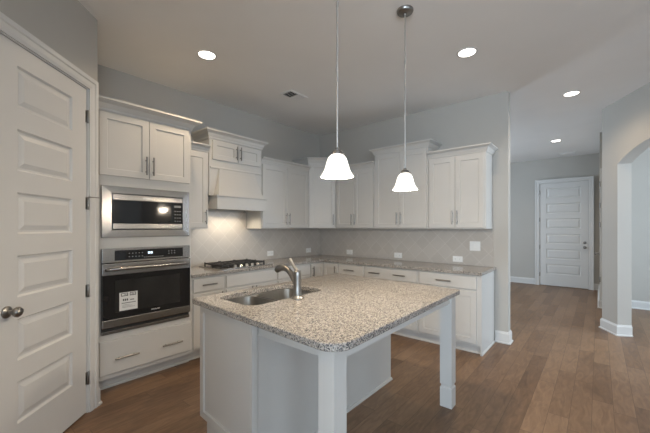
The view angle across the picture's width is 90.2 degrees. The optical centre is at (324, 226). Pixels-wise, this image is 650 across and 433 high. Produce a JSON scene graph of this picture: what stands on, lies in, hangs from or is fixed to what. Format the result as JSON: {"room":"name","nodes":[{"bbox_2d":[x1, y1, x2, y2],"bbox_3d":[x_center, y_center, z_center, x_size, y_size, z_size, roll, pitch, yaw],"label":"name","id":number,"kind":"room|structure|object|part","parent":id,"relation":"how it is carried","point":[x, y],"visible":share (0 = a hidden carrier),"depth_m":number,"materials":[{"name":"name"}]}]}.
{"room":"kitchen","nodes":[
{"label":"kitchen","id":0,"kind":"room"},
{"bbox_2d":[0,0,96,80],"bbox_3d":[-1.794,-0.111,1.843,0.100,3.055,1.450,0,0,-5],"label":"wall","id":1,"kind":"structure","parent":0,"point":[67,27],"depth_m":2.19,"materials":[{"name":"paint"}]},
{"bbox_2d":[0,12,99,432],"bbox_3d":[-1.777,0.135,2.067,0.172,2.545,0.962,0,0,-5],"label":"door","id":2,"kind":"structure","parent":1,"relation":"in","point":[49,107],"depth_m":2.04,"materials":[{"name":"paint"}]},
{"bbox_3d":[-1.705,0.467,1.776,0.078,0.066,0.066,0,0,-5],"label":"knob","id":3,"kind":"part","parent":2,"relation":"part of","materials":[{"name":"silver metal"}]},
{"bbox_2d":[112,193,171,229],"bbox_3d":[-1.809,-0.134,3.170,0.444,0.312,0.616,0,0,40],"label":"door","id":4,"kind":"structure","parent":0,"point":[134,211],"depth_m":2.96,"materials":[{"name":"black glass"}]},
{"bbox_2d":[97,64,318,228],"bbox_3d":[-1.308,-0.116,4.509,0.120,3.045,3.840,0,0,40],"label":"wall","id":5,"kind":"structure","parent":0,"point":[286,143],"depth_m":4.22,"materials":[{"name":"paint"}]},
{"bbox_2d":[191,141,210,228],"bbox_3d":[-1.599,-0.468,3.776,0.381,0.980,0.369,0,0,40],"label":"upper cabinet","id":6,"kind":"object","parent":5,"relation":"attached to","point":[199,151],"visible":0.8,"depth_m":3.74,"materials":[{"name":"paint"}]},
{"bbox_3d":[-1.477,-0.918,3.673,0.062,0.080,0.369,0,0,40],"label":"crown molding","id":7,"kind":"part","parent":6,"relation":"part of","materials":[{"name":"paint"}]},
{"bbox_2d":[191,127,267,172],"bbox_3d":[-1.220,-0.941,4.207,0.403,0.425,0.909,0,0,40],"label":"upper cabinet","id":8,"kind":"object","parent":5,"relation":"attached to","point":[224,154],"visible":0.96,"depth_m":4.03,"materials":[{"name":"paint"}]},
{"bbox_3d":[-1.223,-0.921,3.977,0.020,0.228,0.352,0,0,40],"label":"door","id":9,"kind":"part","parent":8,"relation":"part of","materials":[{"name":"paint"}]},
{"bbox_3d":[-1.220,-1.101,4.207,0.402,0.105,0.909,0,0,40],"label":"crown molding","id":10,"kind":"part","parent":8,"relation":"part of","materials":[{"name":"paint"}]},
{"bbox_3d":[-0.993,-0.921,4.249,0.020,0.228,0.352,0,0,40],"label":"door","id":11,"kind":"part","parent":8,"relation":"part of","materials":[{"name":"paint"}]},
{"bbox_2d":[208,165,266,211],"bbox_3d":[-1.190,-0.468,4.182,0.481,0.518,0.775,0,0,40],"label":"range hood","id":12,"kind":"object","parent":5,"relation":"attached to","point":[228,189],"visible":0.93,"depth_m":3.99,"materials":[{"name":"paint"}]},
{"bbox_2d":[247,156,310,228],"bbox_3d":[-0.669,-0.468,4.875,0.381,0.980,0.953,0,0,40],"label":"upper cabinet","id":13,"kind":"object","parent":5,"relation":"attached to","point":[284,184],"visible":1,"depth_m":4.72,"materials":[{"name":"paint"}]},
{"bbox_3d":[-0.712,-0.426,4.609,0.020,0.869,0.458,0,0,40],"label":"door","id":14,"kind":"part","parent":13,"relation":"part of","materials":[{"name":"paint"}]},
{"bbox_3d":[-0.547,-0.918,4.773,0.062,0.080,0.953,0,0,40],"label":"crown molding","id":15,"kind":"part","parent":13,"relation":"part of","materials":[{"name":"paint"}]},
{"bbox_3d":[-0.414,-0.426,4.962,0.020,0.869,0.458,0,0,40],"label":"door","id":16,"kind":"part","parent":13,"relation":"part of","materials":[{"name":"paint"}]},
{"bbox_2d":[63,282,649,432],"bbox_3d":[1.634,1.457,2.087,8.100,0.100,14.100,0,0,40],"label":"floor","id":17,"kind":"structure","parent":0,"point":[560,372],"depth_m":2.86,"materials":[{"name":"brown wood"}]},
{"bbox_2d":[99,95,201,389],"bbox_3d":[-1.841,0.158,3.239,0.705,2.498,0.916,0,0,40],"label":"tall cabinet","id":18,"kind":"object","parent":17,"relation":"on","point":[140,146],"visible":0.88,"depth_m":2.98,"materials":[{"name":"paint"}]},
{"bbox_3d":[-1.775,-0.714,2.876,0.020,0.542,0.395,0,0,40],"label":"door","id":19,"kind":"part","parent":18,"relation":"part of","materials":[{"name":"paint"}]},
{"bbox_3d":[-1.748,1.139,2.864,0.039,0.014,0.190,0,0,40],"label":"handle","id":20,"kind":"part","parent":18,"relation":"part of","materials":[{"name":"silver metal"}]},
{"bbox_2d":[101,185,188,237],"bbox_3d":[-1.803,-0.132,3.163,0.463,0.447,0.766,0,0,40],"label":"microwave","id":21,"kind":"object","parent":18,"relation":"in","point":[148,212],"visible":1,"depth_m":2.97,"materials":[{"name":"silver metal"}]},
{"bbox_3d":[-1.632,-0.134,3.021,0.017,0.304,0.609,0,0,40],"label":"door","id":22,"kind":"part","parent":21,"relation":"part of","materials":[{"name":"black glass"}]},
{"bbox_3d":[-1.468,-0.133,3.215,0.016,0.205,0.101,0,0,40],"label":"control panel","id":23,"kind":"part","parent":21,"relation":"part of","materials":[{"name":"black glass"}]},
{"bbox_3d":[-1.643,1.122,3.031,0.020,0.290,0.798,0,0,40],"label":"drawer","id":24,"kind":"part","parent":18,"relation":"part of","materials":[{"name":"paint"}]},
{"bbox_2d":[101,245,189,335],"bbox_3d":[-1.829,0.553,3.186,0.673,0.732,0.766,0,0,40],"label":"wall oven","id":25,"kind":"object","parent":18,"relation":"in","point":[141,286],"visible":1,"depth_m":2.96,"materials":[{"name":"silver metal"}]},
{"bbox_3d":[-1.638,0.905,3.024,0.014,0.027,0.766,0,0,40],"label":"vent trim","id":26,"kind":"part","parent":25,"relation":"part of","materials":[{"name":"silver metal"}]},
{"bbox_3d":[-1.635,0.248,3.021,0.022,0.122,0.766,0,0,40],"label":"control panel","id":27,"kind":"part","parent":25,"relation":"part of","materials":[{"name":"silver metal"}]},
{"bbox_3d":[-1.620,0.248,3.022,0.002,0.088,0.600,0,0,40],"label":"display glass","id":28,"kind":"part","parent":25,"relation":"part of","materials":[{"name":"black glass"}]},
{"bbox_3d":[-1.644,-0.561,2.986,0.039,0.168,0.014,0,0,40],"label":"handle","id":29,"kind":"part","parent":18,"relation":"part of","materials":[{"name":"silver metal"}]},
{"bbox_3d":[-1.841,-1.041,3.238,0.704,0.100,0.916,0,0,40],"label":"crown molding","id":30,"kind":"part","parent":18,"relation":"part of","materials":[{"name":"paint"}]},
{"bbox_3d":[-1.604,-0.561,3.033,0.039,0.168,0.014,0,0,40],"label":"handle","id":31,"kind":"part","parent":18,"relation":"part of","materials":[{"name":"silver metal"}]},
{"bbox_3d":[-1.520,-0.714,3.177,0.020,0.542,0.387,0,0,40],"label":"door","id":32,"kind":"part","parent":18,"relation":"part of","materials":[{"name":"paint"}]},
{"bbox_3d":[-1.491,1.139,3.168,0.039,0.014,0.190,0,0,40],"label":"handle","id":33,"kind":"part","parent":18,"relation":"part of","materials":[{"name":"silver metal"}]},
{"bbox_2d":[188,274,223,360],"bbox_3d":[-1.481,0.969,3.696,0.665,0.876,0.397,0,0,40],"label":"base cabinet","id":34,"kind":"object","parent":17,"relation":"on","point":[208,285],"visible":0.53,"depth_m":3.43,"materials":[{"name":"paint"}]},
{"bbox_3d":[-1.260,0.621,3.515,0.020,0.143,0.359,0,0,40],"label":"drawer","id":35,"kind":"part","parent":34,"relation":"part of","materials":[{"name":"paint"}]},
{"bbox_3d":[-1.260,0.997,3.515,0.020,0.570,0.359,0,0,40],"label":"door","id":36,"kind":"part","parent":34,"relation":"part of","materials":[{"name":"paint"}]},
{"bbox_2d":[224,268,275,292],"bbox_3d":[-1.101,0.969,4.145,0.665,0.876,0.773,0,0,40],"label":"base cabinet","id":37,"kind":"object","parent":17,"relation":"on","point":[255,278],"visible":0.19,"depth_m":3.91,"materials":[{"name":"paint"}]},
{"bbox_3d":[-1.003,0.997,3.820,0.020,0.570,0.366,0,0,40],"label":"door","id":38,"kind":"part","parent":37,"relation":"part of","materials":[{"name":"paint"}]},
{"bbox_3d":[-0.764,0.997,4.102,0.020,0.570,0.366,0,0,40],"label":"door","id":39,"kind":"part","parent":37,"relation":"part of","materials":[{"name":"paint"}]},
{"bbox_2d":[276,264,309,282],"bbox_3d":[-0.644,0.969,4.685,0.665,0.876,0.637,0,0,40],"label":"base cabinet","id":40,"kind":"object","parent":17,"relation":"on","point":[282,276],"visible":0.09,"depth_m":4.46,"materials":[{"name":"paint"}]},
{"bbox_3d":[-0.524,0.997,4.386,0.020,0.570,0.298,0,0,40],"label":"door","id":41,"kind":"part","parent":40,"relation":"part of","materials":[{"name":"paint"}]},
{"bbox_2d":[309,262,338,277],"bbox_3d":[-0.046,0.969,5.199,0.914,0.876,0.914,0,0,40],"label":"base cabinet","id":42,"kind":"object","parent":17,"relation":"on","point":[319,268],"visible":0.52,"depth_m":4.87,"materials":[{"name":"paint"}]},
{"bbox_3d":[-0.122,0.915,4.861,0.020,0.733,0.268,0,0,40],"label":"door","id":43,"kind":"part","parent":42,"relation":"part of","materials":[{"name":"paint"}]},
{"bbox_3d":[0.085,0.915,4.879,0.268,0.733,0.020,0,0,40],"label":"door","id":44,"kind":"part","parent":42,"relation":"part of","materials":[{"name":"paint"}]},
{"bbox_2d":[191,254,495,277],"bbox_3d":[0.121,0.511,3.870,2.887,0.037,2.729,0,0,40],"label":"countertop","id":45,"kind":"structure","parent":42,"relation":"on","point":[196,271],"depth_m":4.16,"materials":[{"name":"stone"}]},
{"bbox_2d":[199,259,271,269],"bbox_3d":[-1.121,0.467,4.127,0.510,0.052,0.762,0,0,40],"label":"gas cooktop","id":46,"kind":"object","parent":45,"relation":"in","point":[234,264],"visible":1,"depth_m":4.00,"materials":[{"name":"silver metal"}]},
{"bbox_2d":[200,290,455,432],"bbox_3d":[0.097,0.969,2.418,1.242,0.876,1.622,0,0,40],"label":"kitchen island","id":47,"kind":"object","parent":17,"relation":"on","point":[253,379],"visible":0.55,"depth_m":2.01,"materials":[{"name":"paint"}]},
{"bbox_3d":[-0.633,0.914,2.019,0.613,0.765,0.020,0,0,44],"label":"panel","id":48,"kind":"part","parent":47,"relation":"part of","materials":[{"name":"paint"}]},
{"bbox_3d":[0.110,0.970,2.409,0.008,0.875,1.536,0,0,40],"label":"panel","id":49,"kind":"part","parent":47,"relation":"part of","materials":[{"name":"paint"}]},
{"bbox_2d":[193,273,459,351],"bbox_3d":[0.085,0.511,2.406,1.343,0.037,1.698,0,0,40],"label":"island countertop","id":50,"kind":"structure","parent":47,"relation":"on","point":[343,312],"depth_m":1.98,"materials":[{"name":"stone"}]},
{"bbox_2d":[227,289,312,304],"bbox_3d":[-0.389,0.626,2.413,0.435,0.190,0.721,0,0,40],"label":"sink","id":51,"kind":"object","parent":50,"relation":"in","point":[271,296],"visible":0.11,"depth_m":2.51,"materials":[{"name":"metal"}]},
{"bbox_3d":[-0.517,0.626,2.261,0.435,0.190,0.324,0,0,40],"label":"bowl","id":52,"kind":"part","parent":51,"relation":"part of","materials":[{"name":"metal"}]},
{"bbox_3d":[-0.280,0.626,2.542,0.435,0.190,0.383,0,0,40],"label":"bowl","id":53,"kind":"part","parent":51,"relation":"part of","materials":[{"name":"metal"}]},
{"bbox_2d":[274,258,303,299],"bbox_3d":[-0.269,0.357,2.336,0.086,0.271,0.341,0,0,-38],"label":"kitchen faucet","id":54,"kind":"object","parent":50,"relation":"on","point":[295,276],"visible":1,"depth_m":2.23,"materials":[{"name":"silver metal"}]},
{"bbox_3d":[-0.276,0.349,2.345,0.056,0.144,0.307,0,0,-38],"label":"spout","id":55,"kind":"part","parent":54,"relation":"part of","materials":[{"name":"silver metal"}]},
{"bbox_3d":[-0.219,0.270,2.272,0.028,0.097,0.119,0,0,-38],"label":"lever","id":56,"kind":"part","parent":54,"relation":"part of","materials":[{"name":"silver metal"}]},
{"bbox_3d":[0.034,0.970,1.468,0.091,0.875,0.091,0,0,40],"label":"leg","id":57,"kind":"part","parent":47,"relation":"part of","materials":[{"name":"paint"}]},
{"bbox_3d":[0.120,1.397,2.403,0.016,0.021,1.539,0,0,40],"label":"shoe molding","id":58,"kind":"part","parent":47,"relation":"part of","materials":[{"name":"paint"}]},
{"bbox_3d":[0.970,0.970,2.560,0.091,0.875,0.091,0,0,40],"label":"leg","id":59,"kind":"part","parent":47,"relation":"part of","materials":[{"name":"paint"}]},
{"bbox_2d":[339,263,364,276],"bbox_3d":[0.557,0.969,4.852,0.453,0.876,0.665,0,0,40],"label":"base cabinet","id":60,"kind":"object","parent":17,"relation":"on","point":[351,269],"visible":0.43,"depth_m":4.61,"materials":[{"name":"paint"}]},
{"bbox_2d":[365,266,420,339],"bbox_3d":[1.031,0.969,4.452,0.780,0.876,0.665,0,0,40],"label":"base cabinet","id":61,"kind":"object","parent":17,"relation":"on","point":[411,330],"visible":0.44,"depth_m":4.14,"materials":[{"name":"paint"}]},
{"bbox_3d":[0.847,0.621,4.234,0.750,0.143,0.020,0,0,40],"label":"drawer","id":62,"kind":"part","parent":61,"relation":"part of","materials":[{"name":"paint"}]},
{"bbox_3d":[0.989,0.997,4.114,0.369,0.570,0.020,0,0,40],"label":"door","id":63,"kind":"part","parent":61,"relation":"part of","materials":[{"name":"paint"}]},
{"bbox_2d":[419,270,494,355],"bbox_3d":[1.609,0.969,3.963,0.728,0.876,0.665,0,0,40],"label":"base cabinet","id":64,"kind":"object","parent":17,"relation":"on","point":[475,300],"visible":0.57,"depth_m":3.67,"materials":[{"name":"paint"}]},
{"bbox_3d":[1.282,0.997,3.866,0.326,0.570,0.020,0,0,40],"label":"door","id":65,"kind":"part","parent":64,"relation":"part of","materials":[{"name":"paint"}]},
{"bbox_3d":[1.409,0.621,3.759,0.657,0.143,0.020,0,0,40],"label":"drawer","id":66,"kind":"part","parent":64,"relation":"part of","materials":[{"name":"paint"}]},
{"bbox_3d":[1.535,0.997,3.653,0.328,0.570,0.020,0,0,40],"label":"door","id":67,"kind":"part","parent":64,"relation":"part of","materials":[{"name":"paint"}]},
{"bbox_3d":[1.887,0.969,3.746,0.022,0.876,0.579,0,0,40],"label":"panel","id":68,"kind":"part","parent":64,"relation":"part of","materials":[{"name":"paint"}]},
{"bbox_2d":[78,0,649,162],"bbox_3d":[1.634,-1.688,2.087,8.100,0.100,14.100,0,0,40],"label":"ceiling","id":69,"kind":"structure","parent":0,"point":[538,52],"depth_m":3.11,"materials":[{"name":"paint"}]},
{"bbox_2d":[197,50,216,59],"bbox_3d":[-1.124,-1.635,3.085,0.184,0.006,0.184,0,0,40],"label":"recessed light","id":70,"kind":"object","parent":69,"relation":"in","point":[204,54],"visible":1,"depth_m":3.08,"materials":[{"name":"paint"}]},
{"bbox_2d":[280,90,307,101],"bbox_3d":[-0.387,-1.631,4.039,0.200,0.014,0.300,0,0,40],"label":"ceiling vent","id":71,"kind":"object","parent":69,"relation":"in","point":[290,94],"visible":1,"depth_m":4.03,"materials":[{"name":"metal"}]},
{"bbox_2d":[321,0,353,178],"bbox_3d":[0.068,-0.959,1.816,0.185,1.356,0.185,0,0,40],"label":"pendant light","id":72,"kind":"object","parent":69,"relation":"hanging from","point":[337,167],"visible":1,"depth_m":1.79,"materials":[{"name":"white glass"}]},
{"bbox_3d":[0.068,-0.344,1.816,0.185,0.126,0.185,0,0,40],"label":"lamp shade","id":73,"kind":"part","parent":72,"relation":"part of","materials":[{"name":"white glass"}]},
{"bbox_3d":[0.068,-1.014,1.816,0.015,1.155,0.015,0,0,40],"label":"rod","id":74,"kind":"part","parent":72,"relation":"part of","materials":[{"name":"silver metal"}]},
{"bbox_2d":[393,5,417,190],"bbox_3d":[0.605,-0.959,2.449,0.185,1.356,0.185,0,0,40],"label":"pendant light","id":75,"kind":"object","parent":69,"relation":"hanging from","point":[405,182],"visible":1,"depth_m":2.44,"materials":[{"name":"white glass"}]},
{"bbox_3d":[0.605,-1.014,2.449,0.015,1.155,0.015,0,0,40],"label":"rod","id":76,"kind":"part","parent":75,"relation":"part of","materials":[{"name":"silver metal"}]},
{"bbox_3d":[0.605,-0.344,2.449,0.185,0.126,0.185,0,0,40],"label":"lamp shade","id":77,"kind":"part","parent":75,"relation":"part of","materials":[{"name":"white glass"}]},
{"bbox_2d":[456,47,477,57],"bbox_3d":[1.333,-1.635,3.041,0.184,0.006,0.184,0,0,40],"label":"recessed light","id":78,"kind":"object","parent":69,"relation":"in","point":[469,51],"visible":1,"depth_m":3.04,"materials":[{"name":"paint"}]},
{"bbox_2d":[562,90,580,96],"bbox_3d":[3.028,-1.635,3.978,0.184,0.006,0.184,0,0,40],"label":"recessed light","id":79,"kind":"object","parent":69,"relation":"in","point":[571,93],"visible":1,"depth_m":3.97,"materials":[{"name":"paint"}]},
{"bbox_2d":[319,91,509,339],"bbox_3d":[1.091,-0.116,4.917,3.018,3.045,0.120,0,0,40],"label":"wall","id":80,"kind":"structure","parent":0,"point":[485,119],"depth_m":4.14,"materials":[{"name":"paint"}]},
{"bbox_2d":[292,157,349,227],"bbox_3d":[-0.060,-0.539,5.362,0.684,1.123,0.684,0,0,40],"label":"upper cabinet","id":81,"kind":"object","parent":80,"relation":"attached to","point":[322,191],"visible":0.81,"depth_m":5.16,"materials":[{"name":"paint"}]},
{"bbox_3d":[-0.051,-1.062,5.261,0.966,0.078,0.279,0,0,-5],"label":"crown molding","id":82,"kind":"part","parent":81,"relation":"part of","materials":[{"name":"paint"}]},
{"bbox_3d":[-0.044,-0.498,5.167,0.412,1.013,0.020,0,0,-5],"label":"door","id":83,"kind":"part","parent":81,"relation":"part of","materials":[{"name":"paint"}]},
{"bbox_2d":[191,211,493,266],"bbox_3d":[0.110,0.144,3.880,2.858,0.696,2.730,0,0,40],"label":"backsplash","id":84,"kind":"structure","parent":80,"relation":"attached to","point":[226,238],"depth_m":4.61,"materials":[{"name":"beige tile"}]},
{"bbox_2d":[267,251,272,255],"bbox_3d":[-0.835,0.404,4.954,0.008,0.076,0.122,0,0,40],"label":"outlet","id":85,"kind":"object","parent":84,"relation":"attached to","point":[269,253],"visible":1,"depth_m":4.95,"materials":[{"name":"white plastic"}]},
{"bbox_2d":[394,253,401,257],"bbox_3d":[1.087,0.422,4.822,0.126,0.076,0.008,0,0,40],"label":"outlet","id":86,"kind":"object","parent":84,"relation":"attached to","point":[396,255],"visible":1,"depth_m":4.82,"materials":[{"name":"white plastic"}]},
{"bbox_2d":[453,256,462,261],"bbox_3d":[1.746,0.422,4.265,0.126,0.076,0.008,0,0,40],"label":"outlet","id":87,"kind":"object","parent":84,"relation":"attached to","point":[455,258],"visible":1,"depth_m":4.26,"materials":[{"name":"white plastic"}]},
{"bbox_2d":[470,241,479,250],"bbox_3d":[1.910,0.244,4.126,0.128,0.120,0.008,0,0,40],"label":"light switch","id":88,"kind":"object","parent":84,"relation":"attached to","point":[474,245],"visible":1,"depth_m":4.13,"materials":[{"name":"white plastic"}]},
{"bbox_2d":[336,161,374,227],"bbox_3d":[0.533,-0.468,5.058,0.722,0.980,0.381,0,0,40],"label":"upper cabinet","id":89,"kind":"object","parent":80,"relation":"attached to","point":[355,196],"visible":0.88,"depth_m":4.91,"materials":[{"name":"paint"}]},
{"bbox_3d":[0.311,-0.426,5.064,0.343,0.869,0.020,0,0,40],"label":"door","id":90,"kind":"part","parent":89,"relation":"part of","materials":[{"name":"paint"}]},
{"bbox_3d":[0.430,-0.918,4.936,0.722,0.080,0.062,0,0,40],"label":"crown molding","id":91,"kind":"part","parent":89,"relation":"part of","materials":[{"name":"paint"}]},
{"bbox_3d":[0.576,-0.426,4.840,0.343,0.869,0.020,0,0,40],"label":"door","id":92,"kind":"part","parent":89,"relation":"part of","materials":[{"name":"paint"}]},
{"bbox_2d":[369,138,441,228],"bbox_3d":[1.115,-0.552,4.563,0.927,1.148,0.386,0,0,40],"label":"upper cabinet","id":93,"kind":"object","parent":80,"relation":"attached to","point":[393,209],"visible":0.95,"depth_m":4.42,"materials":[{"name":"paint"}]},
{"bbox_3d":[0.876,-0.507,4.580,0.384,1.031,0.020,0,0,40],"label":"door","id":94,"kind":"part","parent":93,"relation":"part of","materials":[{"name":"paint"}]},
{"bbox_3d":[1.115,-1.083,4.563,0.927,0.086,0.385,0,0,40],"label":"crown molding","id":95,"kind":"part","parent":93,"relation":"part of","materials":[{"name":"paint"}]},
{"bbox_3d":[1.172,-0.507,4.330,0.384,1.031,0.020,0,0,40],"label":"door","id":96,"kind":"part","parent":93,"relation":"part of","materials":[{"name":"paint"}]},
{"bbox_2d":[426,142,497,228],"bbox_3d":[1.712,-0.470,4.062,0.754,0.985,0.381,0,0,40],"label":"upper cabinet","id":97,"kind":"object","parent":80,"relation":"attached to","point":[460,179],"visible":1,"depth_m":3.93,"materials":[{"name":"paint"}]},
{"bbox_3d":[1.472,-0.426,4.083,0.328,0.869,0.020,0,0,40],"label":"door","id":98,"kind":"part","parent":97,"relation":"part of","materials":[{"name":"paint"}]},
{"bbox_3d":[1.712,-0.920,4.062,0.754,0.085,0.380,0,0,40],"label":"crown molding","id":99,"kind":"part","parent":97,"relation":"part of","materials":[{"name":"paint"}]},
{"bbox_3d":[1.725,-0.426,3.869,0.328,0.869,0.020,0,0,40],"label":"door","id":100,"kind":"part","parent":97,"relation":"part of","materials":[{"name":"paint"}]},
{"bbox_2d":[495,330,512,344],"bbox_3d":[1.178,1.337,4.843,2.846,0.140,0.176,0,0,40],"label":"baseboard","id":101,"kind":"object","parent":80,"relation":"attached to","point":[503,337],"visible":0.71,"depth_m":3.92,"materials":[{"name":"paint"}]},
{"bbox_2d":[510,153,599,288],"bbox_3d":[6.088,-0.116,7.279,7.600,3.045,0.120,0,0,40],"label":"wall","id":102,"kind":"structure","parent":0,"point":[523,175],"depth_m":8.04,"materials":[{"name":"paint"}]},
{"bbox_2d":[510,276,534,283],"bbox_3d":[4.161,1.337,8.810,2.640,0.140,0.028,0,0,40],"label":"baseboard","id":103,"kind":"structure","parent":102,"relation":"attached to","point":[512,279],"depth_m":8.13,"materials":[{"name":"paint"}]},
{"bbox_2d":[535,176,593,289],"bbox_3d":[5.579,0.135,7.586,1.114,2.545,0.172,0,0,40],"label":"door","id":104,"kind":"structure","parent":102,"relation":"in","point":[564,207],"depth_m":7.55,"materials":[{"name":"paint"}]},
{"bbox_2d":[594,284,598,289],"bbox_3d":[6.047,1.337,7.216,0.106,0.140,0.028,0,0,40],"label":"baseboard","id":105,"kind":"structure","parent":102,"relation":"attached to","point":[596,286],"depth_m":7.21,"materials":[{"name":"paint"}]},
{"bbox_2d":[600,132,601,167],"bbox_3d":[5.062,-0.116,5.835,0.173,3.045,3.410,0,0,40],"label":"wall","id":106,"kind":"structure","parent":0,"point":[600,132],"depth_m":5.61,"materials":[{"name":"paint"}]},
{"bbox_2d":[594,168,601,299],"bbox_3d":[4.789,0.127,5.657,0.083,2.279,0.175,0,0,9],"label":"door","id":107,"kind":"structure","parent":106,"relation":"in","point":[600,181],"depth_m":5.59,"materials":[{"name":"paint"}]},
{"bbox_3d":[4.790,0.127,5.592,0.060,2.279,0.022,0,0,40],"label":"casing","id":108,"kind":"part","parent":107,"relation":"part of","materials":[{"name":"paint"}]},
{"bbox_2d":[598,284,601,308],"bbox_3d":[5.435,1.337,6.369,0.110,0.140,2.053,0,0,40],"label":"baseboard","id":109,"kind":"structure","parent":106,"relation":"attached to","point":[599,300],"depth_m":5.62,"materials":[{"name":"paint"}]},
{"bbox_2d":[602,82,649,324],"bbox_3d":[3.577,-0.116,2.835,0.155,3.045,3.400,0,0,12],"label":"wall","id":110,"kind":"structure","parent":0,"point":[625,122],"depth_m":4.19,"materials":[{"name":"paint"}]},
{"bbox_2d":[599,318,632,336],"bbox_3d":[3.889,1.337,4.343,0.183,0.140,0.376,0,0,12],"label":"baseboard","id":111,"kind":"structure","parent":110,"relation":"attached to","point":[617,330],"depth_m":4.20,"materials":[{"name":"paint"}]},
{"bbox_2d":[632,147,649,301],"bbox_3d":[6.503,-0.116,4.688,3.620,3.045,0.100,0,0,40],"label":"wall","id":112,"kind":"structure","parent":0,"point":[641,164],"depth_m":5.54,"materials":[{"name":"paint"}]},
{"bbox_2d":[632,300,649,309],"bbox_3d":[6.458,1.337,4.643,3.590,0.140,0.028,0,0,40],"label":"baseboard","id":113,"kind":"structure","parent":112,"relation":"attached to","point":[643,305],"depth_m":5.54,"materials":[{"name":"paint"}]}
]}

